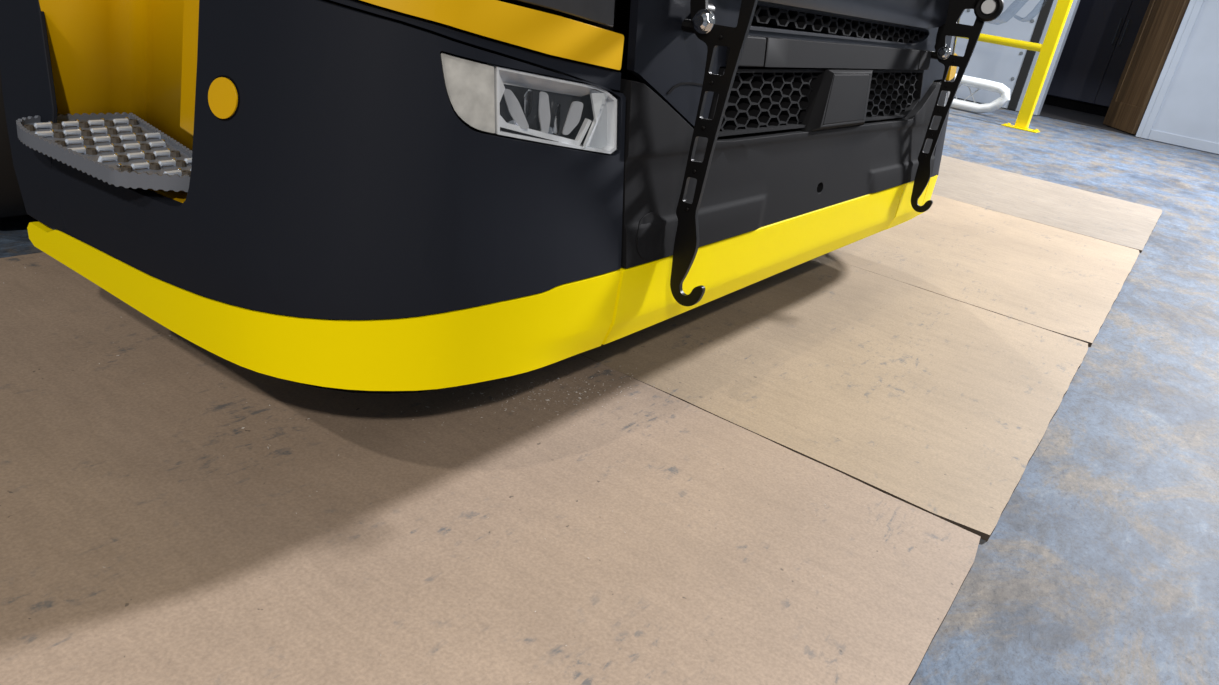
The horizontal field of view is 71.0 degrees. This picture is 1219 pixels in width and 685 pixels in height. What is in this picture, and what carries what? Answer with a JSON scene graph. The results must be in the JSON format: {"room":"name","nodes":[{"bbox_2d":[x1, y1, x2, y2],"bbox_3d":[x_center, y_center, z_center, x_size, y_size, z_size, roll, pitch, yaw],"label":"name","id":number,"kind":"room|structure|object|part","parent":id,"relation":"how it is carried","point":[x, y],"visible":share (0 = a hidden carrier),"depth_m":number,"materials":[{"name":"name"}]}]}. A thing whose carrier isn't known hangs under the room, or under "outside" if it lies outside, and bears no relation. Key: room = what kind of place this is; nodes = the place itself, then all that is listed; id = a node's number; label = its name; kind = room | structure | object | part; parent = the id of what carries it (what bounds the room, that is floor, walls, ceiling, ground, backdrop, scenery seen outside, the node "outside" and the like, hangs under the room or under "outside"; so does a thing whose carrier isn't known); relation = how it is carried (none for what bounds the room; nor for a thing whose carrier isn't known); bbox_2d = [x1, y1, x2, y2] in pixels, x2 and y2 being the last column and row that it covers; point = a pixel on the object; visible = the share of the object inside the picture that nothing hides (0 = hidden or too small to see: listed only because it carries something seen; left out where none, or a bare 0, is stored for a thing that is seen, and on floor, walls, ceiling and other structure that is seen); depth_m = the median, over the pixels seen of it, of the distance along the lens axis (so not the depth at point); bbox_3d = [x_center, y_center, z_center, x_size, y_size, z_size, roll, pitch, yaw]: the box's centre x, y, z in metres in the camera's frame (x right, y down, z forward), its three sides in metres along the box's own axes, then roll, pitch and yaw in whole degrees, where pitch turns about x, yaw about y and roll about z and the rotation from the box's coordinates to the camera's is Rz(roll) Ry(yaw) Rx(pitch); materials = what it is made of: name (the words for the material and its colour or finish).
{"room":"vehicle workshop","nodes":[
{"label":"vehicle workshop","id":0,"kind":"room"},
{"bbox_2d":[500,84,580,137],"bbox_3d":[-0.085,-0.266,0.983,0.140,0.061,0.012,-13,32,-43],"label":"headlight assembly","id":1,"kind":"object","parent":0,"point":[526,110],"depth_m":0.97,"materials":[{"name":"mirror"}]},
{"bbox_2d":[0,98,1218,684],"bbox_3d":[2.899,-0.953,5.235,17.000,0.050,24.000,24,26,29],"label":"floor","id":2,"kind":"structure","parent":0,"point":[1100,566],"depth_m":1.54,"materials":[{"name":"blue concrete"}]},
{"bbox_2d":[0,252,980,684],"bbox_3d":[-0.644,0.217,0.921,1.662,0.011,1.860,24,26,29],"label":"sheet","id":3,"kind":"object","parent":2,"relation":"on","point":[147,537],"visible":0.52,"depth_m":1.06,"materials":[{"name":"brown wood"}]},
{"bbox_2d":[0,0,1003,393],"bbox_3d":[-0.168,-1.340,1.808,2.161,2.306,2.358,24,26,29],"label":"truck","id":4,"kind":"object","parent":2,"relation":"on","point":[353,196],"visible":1,"depth_m":1.01,"materials":[{"name":"black metal"}]},
{"bbox_3d":[-0.107,-0.241,0.946,0.019,0.011,0.005,-11,31,-41],"label":"bulb","id":5,"kind":"part","parent":4,"relation":"part of","materials":[{"name":"white glass"}]},
{"bbox_3d":[-0.072,-0.243,0.980,0.019,0.011,0.005,-13,32,-43],"label":"bulb","id":6,"kind":"part","parent":4,"relation":"part of","materials":[{"name":"white glass"}]},
{"bbox_3d":[0.179,-0.495,1.031,0.151,0.968,0.008,24,26,29],"label":"plate","id":7,"kind":"part","parent":4,"relation":"part of","materials":[{"name":"black paint"}]},
{"bbox_2d":[708,67,923,136],"bbox_3d":[0.436,-0.478,1.643,0.045,0.112,1.060,24,26,28],"label":"grille","id":8,"kind":"object","parent":4,"relation":"attached to","point":[761,99],"depth_m":1.53,"materials":[{"name":"black plastic"}]},
{"bbox_2d":[750,3,928,44],"bbox_3d":[0.462,-0.600,1.632,0.034,0.048,0.964,23,26,28],"label":"grille","id":9,"kind":"object","parent":4,"relation":"attached to","point":[780,23],"depth_m":1.52,"materials":[{"name":"black plastic"}]},
{"bbox_3d":[0.502,-0.746,1.579,0.056,0.284,1.069,24,26,29],"label":"grille panel","id":10,"kind":"part","parent":4,"relation":"part of","materials":[{"name":"black plastic"}]},
{"bbox_3d":[0.848,-0.769,1.957,0.151,0.968,0.008,24,26,29],"label":"plate","id":11,"kind":"part","parent":4,"relation":"part of","materials":[{"name":"black paint"}]},
{"bbox_2d":[580,256,1087,540],"bbox_3d":[0.237,-0.139,2.130,1.653,0.011,1.220,24,26,29],"label":"sheet","id":12,"kind":"object","parent":2,"relation":"on","point":[899,390],"visible":0.51,"depth_m":1.73,"materials":[{"name":"brown wood"}]},
{"bbox_2d":[950,74,1009,113],"bbox_3d":[3.406,-2.801,9.269,1.814,0.344,0.100,24,26,29],"label":"frame","id":13,"kind":"object","parent":2,"relation":"on","point":[1004,91],"visible":0.44,"depth_m":8.93,"materials":[{"name":"white metal"}]},
{"bbox_2d":[822,194,1138,346],"bbox_3d":[1.050,-0.471,3.255,1.653,0.011,1.636,24,26,29],"label":"sheet","id":14,"kind":"object","parent":2,"relation":"on","point":[1057,280],"visible":0.51,"depth_m":2.83,"materials":[{"name":"brown wood"}]},
{"bbox_2d":[959,0,1072,132],"bbox_3d":[3.331,-2.969,8.386,2.130,1.320,0.220,24,26,29],"label":"barrier","id":15,"kind":"object","parent":2,"relation":"on","point":[1047,49],"visible":0.53,"depth_m":7.98,"materials":[{"name":"yellow metal"}]},
{"bbox_3d":[3.347,-3.036,8.354,1.700,0.072,0.072,24,26,29],"label":"rail","id":16,"kind":"part","parent":15,"relation":"part of","materials":[{"name":"yellow metal"}]},
{"bbox_3d":[3.951,-2.059,8.207,0.320,0.012,0.220,24,26,29],"label":"plate","id":17,"kind":"part","parent":15,"relation":"part of","materials":[{"name":"yellow metal"}]},
{"bbox_3d":[4.061,-2.657,7.951,0.110,1.308,0.110,24,26,29],"label":"post","id":18,"kind":"part","parent":15,"relation":"part of","materials":[{"name":"yellow metal"}]},
{"bbox_2d":[932,155,1162,252],"bbox_3d":[1.946,-0.837,4.494,1.657,0.011,1.511,24,26,29],"label":"sheet","id":19,"kind":"object","parent":2,"relation":"on","point":[1098,216],"visible":0.56,"depth_m":4.24,"materials":[{"name":"brown wood"}]},
{"bbox_2d":[1044,0,1149,116],"bbox_3d":[7.336,-4.529,12.600,1.300,2.200,0.428,24,26,29],"label":"doorway","id":20,"kind":"object","parent":2,"relation":"on","point":[1101,37],"visible":0.63,"depth_m":12.59,"materials":[{"name":"black"}]},
{"bbox_3d":[7.343,-4.507,12.357,0.016,0.366,0.044,24,26,29],"label":"handle","id":21,"kind":"part","parent":20,"relation":"part of","materials":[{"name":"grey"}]},
{"bbox_3d":[7.593,-4.410,12.249,0.467,2.040,0.024,24,26,29],"label":"door","id":22,"kind":"part","parent":20,"relation":"part of","materials":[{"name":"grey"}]},
{"bbox_3d":[7.424,-4.472,12.310,0.016,0.366,0.044,24,26,29],"label":"handle","id":23,"kind":"part","parent":20,"relation":"part of","materials":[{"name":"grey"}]},
{"bbox_2d":[954,0,1218,142],"bbox_3d":[6.515,-3.797,9.241,17.000,3.200,0.160,24,26,29],"label":"wall","id":24,"kind":"structure","parent":0,"point":[1189,107],"depth_m":9.45,"materials":[{"name":"white paint"}]},
{"bbox_2d":[955,0,1053,109],"bbox_3d":[4.375,-4.246,10.538,2.000,2.288,0.058,24,26,29],"label":"sliding panel","id":25,"kind":"object","parent":24,"relation":"attached to","point":[1024,20],"visible":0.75,"depth_m":10.41,"materials":[{"name":"white paint"}]},
{"bbox_2d":[1033,0,1079,114],"bbox_3d":[5.390,-3.773,10.058,0.085,2.150,0.205,24,26,29],"label":"trim","id":26,"kind":"structure","parent":24,"relation":"attached to","point":[1075,3],"depth_m":10.15,"materials":[{"name":"white paint"}]},
{"bbox_2d":[1103,0,1189,133],"bbox_3d":[6.390,-3.561,10.027,0.046,2.100,0.920,12,23,5],"label":"door","id":27,"kind":"structure","parent":24,"relation":"in","point":[1162,19],"depth_m":10.08,"materials":[{"name":"brown wood"}]},
{"bbox_3d":[6.225,-2.748,10.377,0.012,0.300,0.920,12,23,5],"label":"rail","id":28,"kind":"part","parent":27,"relation":"part of","materials":[{"name":"brown wood"}]},
{"bbox_3d":[6.450,-3.777,10.367,0.012,1.650,0.120,12,23,5],"label":"rail","id":29,"kind":"part","parent":27,"relation":"part of","materials":[{"name":"brown wood"}]},
{"bbox_3d":[6.323,-3.487,9.632,0.012,1.650,0.120,12,23,5],"label":"rail","id":30,"kind":"part","parent":27,"relation":"part of","materials":[{"name":"brown wood"}]},
{"bbox_2d":[1136,0,1203,138],"bbox_3d":[6.351,-3.353,9.485,0.125,2.150,0.210,24,26,29],"label":"trim","id":31,"kind":"structure","parent":24,"relation":"attached to","point":[1193,9],"depth_m":9.52,"materials":[{"name":"white paint"}]},
{"bbox_2d":[1148,130,1218,153],"bbox_3d":[9.619,-0.889,7.747,8.530,0.110,0.018,24,26,29],"label":"baseboard","id":32,"kind":"structure","parent":24,"relation":"attached to","point":[1155,135],"depth_m":9.61,"materials":[{"name":"white paint"}]},
{"bbox_2d":[1140,1,1189,122],"bbox_3d":[6.771,-4.625,11.158,6.200,3.300,3.540,24,26,29],"label":"wall","id":33,"kind":"structure","parent":0,"point":[1189,1],"depth_m":12.46,"materials":[{"name":"grey paint"}]}
]}

